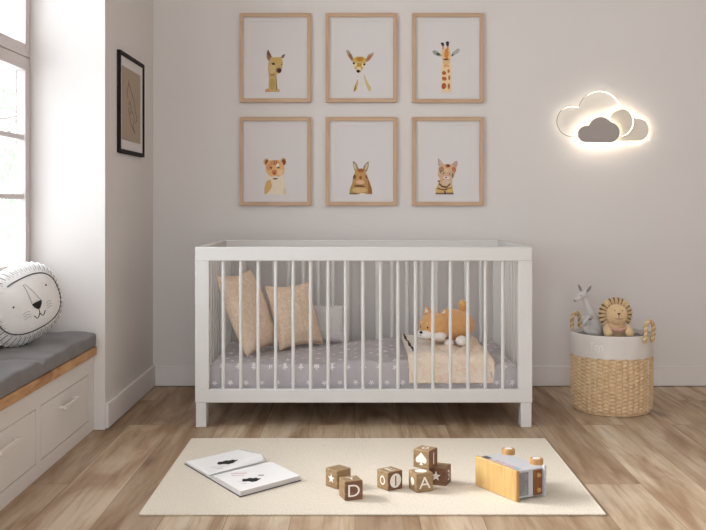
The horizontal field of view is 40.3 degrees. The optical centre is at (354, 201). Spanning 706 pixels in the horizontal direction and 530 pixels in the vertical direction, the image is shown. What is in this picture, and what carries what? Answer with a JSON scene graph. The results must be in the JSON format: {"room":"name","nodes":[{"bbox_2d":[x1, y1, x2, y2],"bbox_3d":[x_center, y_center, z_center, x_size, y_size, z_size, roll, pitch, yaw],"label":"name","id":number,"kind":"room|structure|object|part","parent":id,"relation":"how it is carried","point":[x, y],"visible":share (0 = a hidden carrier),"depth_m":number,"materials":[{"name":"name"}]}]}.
{"room":"children's room","nodes":[
{"label":"children's room","id":0,"kind":"room"},
{"bbox_2d":[28,0,152,429],"bbox_3d":[-1.198,-0.373,4.430,0.339,2.620,0.940,0,0,0],"label":"wall","id":1,"kind":"structure","parent":0,"point":[91,203],"depth_m":3.96,"materials":[{"name":"paint"}]},
{"bbox_2d":[105,365,155,428],"bbox_3d":[-1.021,0.881,4.431,0.014,0.104,0.938,0,0,0],"label":"baseboard","id":2,"kind":"structure","parent":1,"relation":"attached to","point":[130,395],"depth_m":4.31,"materials":[{"name":"paint"}]},
{"bbox_2d":[117,49,144,156],"bbox_3d":[-1.021,-0.437,4.397,0.016,0.447,0.482,0,0,0],"label":"framed picture","id":3,"kind":"object","parent":1,"relation":"attached to","point":[130,72],"visible":1,"depth_m":4.37,"materials":[{"name":"black wood"}]},
{"bbox_2d":[122,65,139,143],"bbox_3d":[-1.019,-0.437,4.392,0.002,0.324,0.360,0,0,0],"label":"print","id":4,"kind":"object","parent":3,"relation":"attached to","point":[130,75],"depth_m":4.37},
{"bbox_2d":[0,386,705,529],"bbox_3d":[0.742,0.977,1.600,4.217,0.080,6.800,0,0,0],"label":"floor","id":5,"kind":"structure","parent":0,"point":[647,471],"depth_m":3.57,"materials":[{"name":"brown wood"}]},
{"bbox_2d":[0,346,96,510],"bbox_3d":[-1.191,0.764,3.010,0.284,0.344,1.894,0,0,0],"label":"window seat","id":6,"kind":"object","parent":5,"relation":"on","point":[42,420],"visible":0.94,"depth_m":3.31,"materials":[{"name":"paint"}]},
{"bbox_3d":[-1.062,0.747,2.950,0.026,0.015,0.180,0,0,0],"label":"handle","id":7,"kind":"part","parent":6,"relation":"part of","materials":[{"name":"paint"}]},
{"bbox_3d":[-1.081,0.790,2.950,0.012,0.183,0.580,0,0,0],"label":"drawer","id":8,"kind":"part","parent":6,"relation":"part of","materials":[{"name":"paint"}]},
{"bbox_2d":[0,331,95,397],"bbox_3d":[-1.193,0.558,3.009,0.272,0.067,1.878,0,0,0],"label":"seat cushion","id":9,"kind":"object","parent":6,"relation":"on","point":[20,365],"visible":0.89,"depth_m":3.40,"materials":[{"name":"grey fabric"}]},
{"bbox_2d":[0,261,62,347],"bbox_3d":[-1.237,0.378,3.575,0.164,0.308,0.382,0,0,24],"label":"pillow","id":10,"kind":"object","parent":9,"relation":"on","point":[30,295],"visible":1,"depth_m":3.53,"materials":[{"name":"white fabric"}]},
{"bbox_3d":[-1.081,0.790,3.587,0.012,0.183,0.580,0,0,0],"label":"drawer","id":11,"kind":"part","parent":6,"relation":"part of","materials":[{"name":"paint"}]},
{"bbox_3d":[-1.062,0.747,3.587,0.026,0.015,0.180,0,0,0],"label":"handle","id":12,"kind":"part","parent":6,"relation":"part of","materials":[{"name":"paint"}]},
{"bbox_2d":[195,240,531,426],"bbox_3d":[0.036,0.562,4.380,1.402,0.750,0.760,0,0,0],"label":"crib","id":13,"kind":"object","parent":5,"relation":"on","point":[511,262],"visible":0.83,"depth_m":4.01,"materials":[{"name":"paint"}]},
{"bbox_3d":[-0.636,0.512,4.017,0.058,0.536,0.033,0,0,0],"label":"post","id":14,"kind":"part","parent":13,"relation":"part of","materials":[{"name":"paint"}]},
{"bbox_3d":[-0.640,0.884,4.037,0.044,0.105,0.070,0,0,0],"label":"leg","id":15,"kind":"part","parent":13,"relation":"part of","materials":[{"name":"paint"}]},
{"bbox_3d":[-0.648,0.216,4.380,0.034,0.057,0.692,0,0,0],"label":"rail","id":16,"kind":"part","parent":13,"relation":"part of","materials":[{"name":"paint"}]},
{"bbox_3d":[-0.636,0.512,4.743,0.058,0.536,0.033,0,0,0],"label":"post","id":17,"kind":"part","parent":13,"relation":"part of","materials":[{"name":"paint"}]},
{"bbox_3d":[0.036,0.216,4.743,1.402,0.058,0.034,0,0,0],"label":"rail","id":18,"kind":"part","parent":13,"relation":"part of","materials":[{"name":"paint"}]},
{"bbox_2d":[210,338,516,387],"bbox_3d":[0.036,0.737,4.382,1.310,0.158,0.666,0,0,0],"label":"mattress","id":19,"kind":"object","parent":13,"relation":"on","point":[388,344],"visible":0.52,"depth_m":4.06,"materials":[{"name":"grey fabric"}]},
{"bbox_2d":[217,269,277,356],"bbox_3d":[-0.478,0.495,4.342,0.162,0.363,0.410,0,0,21],"label":"cushion","id":20,"kind":"object","parent":19,"relation":"on","point":[249,280],"visible":0.76,"depth_m":4.24,"materials":[{"name":"beige fabric"}]},
{"bbox_2d":[265,282,322,349],"bbox_3d":[-0.282,0.530,4.504,0.309,0.293,0.120,0,0,-45],"label":"cushion","id":21,"kind":"object","parent":19,"relation":"on","point":[302,290],"visible":0.8,"depth_m":4.45,"materials":[{"name":"beige fabric"}]},
{"bbox_2d":[313,305,343,341],"bbox_3d":[-0.139,0.586,4.650,0.176,0.174,0.067,0,0,0],"label":"pillow","id":22,"kind":"object","parent":19,"relation":"on","point":[336,311],"visible":0.51,"depth_m":4.63,"materials":[{"name":"grey fabric"}]},
{"bbox_2d":[401,334,494,383],"bbox_3d":[0.407,0.692,4.351,0.371,0.142,0.619,0,0,0],"label":"blanket","id":23,"kind":"object","parent":19,"relation":"on","point":[423,345],"visible":0.7,"depth_m":4.05,"materials":[{"name":"beige fabric"}]},
{"bbox_2d":[417,300,474,345],"bbox_3d":[0.409,0.541,4.329,0.267,0.197,0.208,0,0,0],"label":"plush dog","id":24,"kind":"object","parent":23,"relation":"on","point":[458,315],"visible":0.82,"depth_m":4.27},
{"bbox_3d":[0.036,0.216,4.017,1.402,0.058,0.034,0,0,0],"label":"rail","id":25,"kind":"part","parent":13,"relation":"part of","materials":[{"name":"paint"}]},
{"bbox_3d":[0.036,0.806,4.017,1.402,0.055,0.034,0,0,0],"label":"rail","id":26,"kind":"part","parent":13,"relation":"part of","materials":[{"name":"paint"}]},
{"bbox_3d":[0.708,0.512,4.743,0.058,0.536,0.033,0,0,0],"label":"post","id":27,"kind":"part","parent":13,"relation":"part of","materials":[{"name":"paint"}]},
{"bbox_3d":[0.720,0.216,4.380,0.034,0.057,0.692,0,0,0],"label":"rail","id":28,"kind":"part","parent":13,"relation":"part of","materials":[{"name":"paint"}]},
{"bbox_3d":[0.708,0.512,4.017,0.058,0.536,0.033,0,0,0],"label":"post","id":29,"kind":"part","parent":13,"relation":"part of","materials":[{"name":"paint"}]},
{"bbox_3d":[0.712,0.884,4.037,0.044,0.105,0.070,0,0,0],"label":"leg","id":30,"kind":"part","parent":13,"relation":"part of","materials":[{"name":"paint"}]},
{"bbox_2d":[139,438,605,515],"bbox_3d":[0.052,0.933,3.333,1.396,0.006,0.922,0,0,0],"label":"rug","id":31,"kind":"object","parent":5,"relation":"on","point":[183,491],"visible":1,"depth_m":3.15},
{"bbox_2d":[185,449,300,496],"bbox_3d":[-0.393,0.915,3.315,0.250,0.031,0.510,0,0,-32],"label":"open book","id":32,"kind":"object","parent":31,"relation":"on","point":[241,472],"visible":1,"depth_m":3.26,"materials":[{"name":"white paper"}]},
{"bbox_2d":[326,465,350,488],"bbox_3d":[-0.055,0.900,3.156,0.060,0.060,0.060,0,0,-42],"label":"block","id":33,"kind":"object","parent":31,"relation":"on","point":[333,473],"visible":0.8,"depth_m":3.14,"materials":[{"name":"brown wood"}]},
{"bbox_2d":[339,475,362,500],"bbox_3d":[-0.013,0.900,3.033,0.060,0.060,0.060,0,0,-19],"label":"block","id":34,"kind":"object","parent":31,"relation":"on","point":[350,487],"visible":1,"depth_m":3.01,"materials":[{"name":"brown wood"}]},
{"bbox_2d":[377,466,401,490],"bbox_3d":[0.113,0.900,3.135,0.060,0.060,0.061,0,0,-37],"label":"block","id":35,"kind":"object","parent":31,"relation":"on","point":[389,478],"visible":1,"depth_m":3.12,"materials":[{"name":"brown wood"}]},
{"bbox_2d":[409,468,432,492],"bbox_3d":[0.213,0.900,3.118,0.060,0.060,0.060,0,0,-22],"label":"block","id":36,"kind":"object","parent":31,"relation":"on","point":[421,479],"visible":1,"depth_m":3.09,"materials":[{"name":"brown wood"}]},
{"bbox_2d":[413,445,436,468],"bbox_3d":[0.232,0.840,3.171,0.060,0.060,0.060,0,0,32],"label":"block","id":37,"kind":"object","parent":36,"relation":"on","point":[425,457],"visible":1,"depth_m":3.15,"materials":[{"name":"brown wood"}]},
{"bbox_2d":[429,462,450,485],"bbox_3d":[0.281,0.900,3.189,0.060,0.060,0.060,0,0,22],"label":"block","id":38,"kind":"object","parent":31,"relation":"on","point":[442,471],"visible":0.82,"depth_m":3.16,"materials":[{"name":"brown wood"}]},
{"bbox_2d":[476,447,545,501],"bbox_3d":[0.510,0.875,3.107,0.142,0.111,0.218,0,0,-30],"label":"van","id":39,"kind":"object","parent":31,"relation":"on","point":[504,474],"visible":1,"depth_m":3.05,"materials":[{"name":"yellow wood"}]},
{"bbox_2d":[533,469,541,495],"bbox_3d":[0.574,0.881,3.029,0.034,0.079,0.006,0,0,-30],"label":"grille","id":40,"kind":"object","parent":39,"relation":"attached to","point":[537,473],"depth_m":3.02,"materials":[{"name":"brown wood"}]},
{"bbox_2d":[570,311,655,416],"bbox_3d":[1.160,0.721,4.355,0.364,0.425,0.364,0,0,0],"label":"storage basket","id":41,"kind":"object","parent":5,"relation":"on","point":[610,376],"visible":0.98,"depth_m":4.20,"materials":[{"name":"wicker"}]},
{"bbox_3d":[1.034,0.562,4.500,0.080,0.107,0.024,0,0,-41],"label":"handle","id":42,"kind":"part","parent":41,"relation":"part of","materials":[{"name":"fabric"}]},
{"bbox_2d":[578,331,643,336],"bbox_3d":[1.160,0.621,4.355,0.340,0.058,0.340,0,0,-21],"label":"blanket","id":43,"kind":"object","parent":41,"relation":"in","point":[582,332],"visible":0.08,"depth_m":4.38,"materials":[{"name":"grey fabric"}]},
{"bbox_2d":[574,284,603,335],"bbox_3d":[1.077,0.489,4.376,0.154,0.236,0.085,0,0,-25],"label":"plush kangaroo","id":44,"kind":"object","parent":43,"relation":"on","point":[595,327],"visible":0.98,"depth_m":4.36,"materials":[{"name":"white fabric"}]},
{"bbox_3d":[1.048,0.531,4.338,0.047,0.048,0.025,0,0,-35],"label":"arm","id":45,"kind":"part","parent":44,"relation":"part of"},
{"bbox_3d":[1.073,0.589,4.351,0.059,0.029,0.028,0,0,0],"label":"leg","id":46,"kind":"part","parent":44,"relation":"part of","materials":[{"name":"grey fabric"}]},
{"bbox_2d":[598,297,633,336],"bbox_3d":[1.165,0.527,4.297,0.155,0.206,0.137,0,0,0],"label":"lion","id":47,"kind":"object","parent":43,"relation":"on","point":[615,313],"visible":0.99,"depth_m":4.28},
{"bbox_3d":[1.119,0.570,4.265,0.038,0.059,0.074,0,0,0],"label":"arm","id":48,"kind":"part","parent":47,"relation":"part of"},
{"bbox_3d":[1.211,0.570,4.265,0.038,0.059,0.074,0,0,0],"label":"arm","id":49,"kind":"part","parent":47,"relation":"part of"},
{"bbox_3d":[1.286,0.563,4.210,0.080,0.105,0.024,0,0,-41],"label":"handle","id":50,"kind":"part","parent":41,"relation":"part of","materials":[{"name":"fabric"}]},
{"bbox_2d":[153,0,705,365],"bbox_3d":[0.742,-0.373,4.960,4.217,2.620,0.120,0,0,0],"label":"wall","id":51,"kind":"structure","parent":0,"point":[626,220],"depth_m":4.90,"materials":[{"name":"paint"}]},
{"bbox_2d":[240,13,310,102],"bbox_3d":[-0.404,-0.732,4.889,0.362,0.453,0.022,0,0,0],"label":"framed print","id":52,"kind":"object","parent":51,"relation":"attached to","point":[275,48],"visible":1,"depth_m":4.89,"materials":[{"name":"white paper"}]},
{"bbox_2d":[265,50,284,91],"bbox_3d":[-0.407,-0.667,4.893,0.102,0.216,0.002,0,0,0],"label":"print","id":53,"kind":"object","parent":52,"relation":"attached to","point":[274,59],"depth_m":4.89},
{"bbox_2d":[240,117,310,205],"bbox_3d":[-0.404,-0.207,4.889,0.362,0.451,0.022,0,0,0],"label":"framed print","id":54,"kind":"object","parent":51,"relation":"attached to","point":[275,152],"visible":1,"depth_m":4.89,"materials":[{"name":"white paper"}]},
{"bbox_2d":[264,158,285,193],"bbox_3d":[-0.407,-0.132,4.893,0.116,0.186,0.002,0,0,0],"label":"print","id":55,"kind":"object","parent":54,"relation":"attached to","point":[274,168],"depth_m":4.89},
{"bbox_2d":[326,13,396,102],"bbox_3d":[0.032,-0.732,4.889,0.362,0.453,0.022,0,0,0],"label":"framed print","id":56,"kind":"object","parent":51,"relation":"attached to","point":[361,48],"visible":1,"depth_m":4.89,"materials":[{"name":"white paper"}]},
{"bbox_2d":[346,50,373,91],"bbox_3d":[0.025,-0.666,4.893,0.142,0.212,0.002,0,0,0],"label":"print","id":57,"kind":"object","parent":56,"relation":"attached to","point":[359,63],"depth_m":4.89},
{"bbox_2d":[326,117,396,205],"bbox_3d":[0.032,-0.207,4.889,0.362,0.451,0.022,0,0,0],"label":"framed print","id":58,"kind":"object","parent":51,"relation":"attached to","point":[361,152],"visible":1,"depth_m":4.89,"materials":[{"name":"white paper"}]},
{"bbox_2d":[349,161,371,193],"bbox_3d":[0.029,-0.123,4.893,0.117,0.169,0.002,0,0,0],"label":"print","id":59,"kind":"object","parent":58,"relation":"attached to","point":[360,172],"depth_m":4.89},
{"bbox_2d":[155,366,705,385],"bbox_3d":[0.868,0.883,4.893,3.764,0.100,0.014,0,0,0],"label":"baseboard","id":60,"kind":"structure","parent":51,"relation":"attached to","point":[164,375],"depth_m":4.89,"materials":[{"name":"paint"}]},
{"bbox_2d":[412,13,482,102],"bbox_3d":[0.470,-0.731,4.889,0.362,0.456,0.022,0,0,0],"label":"framed print","id":61,"kind":"object","parent":51,"relation":"attached to","point":[447,48],"visible":1,"depth_m":4.89,"materials":[{"name":"white paper"}]},
{"bbox_2d":[412,117,482,205],"bbox_3d":[0.470,-0.207,4.889,0.362,0.451,0.022,0,0,0],"label":"framed print","id":62,"kind":"object","parent":51,"relation":"attached to","point":[447,152],"visible":1,"depth_m":4.89,"materials":[{"name":"white paper"}]},
{"bbox_2d":[436,158,457,193],"bbox_3d":[0.466,-0.132,4.892,0.112,0.187,0.003,0,0,0],"label":"print","id":63,"kind":"object","parent":62,"relation":"attached to","point":[446,168],"depth_m":4.89},
{"bbox_2d":[557,91,648,141],"bbox_3d":[1.254,-0.432,4.874,0.470,0.263,0.052,0,0,0],"label":"wall lamp","id":64,"kind":"object","parent":51,"relation":"attached to","point":[622,125],"visible":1,"depth_m":4.87,"materials":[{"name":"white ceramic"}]},
{"bbox_3d":[1.228,-0.364,4.851,0.210,0.128,0.005,0,0,0],"label":"cloud panel","id":65,"kind":"part","parent":64,"relation":"part of","materials":[{"name":"grey plastic"}]},
{"bbox_3d":[1.385,-0.390,4.878,0.208,0.162,0.004,0,0,0],"label":"cloud panel","id":66,"kind":"part","parent":64,"relation":"part of","materials":[{"name":"white plastic"}]},
{"bbox_3d":[-1.351,0.627,3.010,0.032,0.620,1.900,0,0,0],"label":"wall","id":67,"kind":"structure","parent":0,"visible":0},
{"bbox_2d":[0,0,29,271],"bbox_3d":[-1.361,-0.598,3.010,0.052,1.834,1.904,0,0,0],"label":"window","id":68,"kind":"structure","parent":67,"relation":"in","point":[14,53],"depth_m":3.91,"materials":[{"name":"paint"}]},
{"bbox_3d":[-1.355,-1.042,3.482,0.040,0.907,0.945,0,0,0],"label":"sash","id":69,"kind":"part","parent":68,"relation":"part of","materials":[{"name":"paint"}]},
{"label":"outside","id":70,"kind":"structure","parent":0,"visible":0},
{"bbox_2d":[0,66,15,265],"bbox_3d":[-4.758,0.022,10.505,2.479,4.238,2.535,0,0,0],"label":"tree","id":71,"kind":"object","parent":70,"point":[4,95],"visible":0.63,"depth_m":10.83,"materials":[{"name":"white plant"}]}
]}

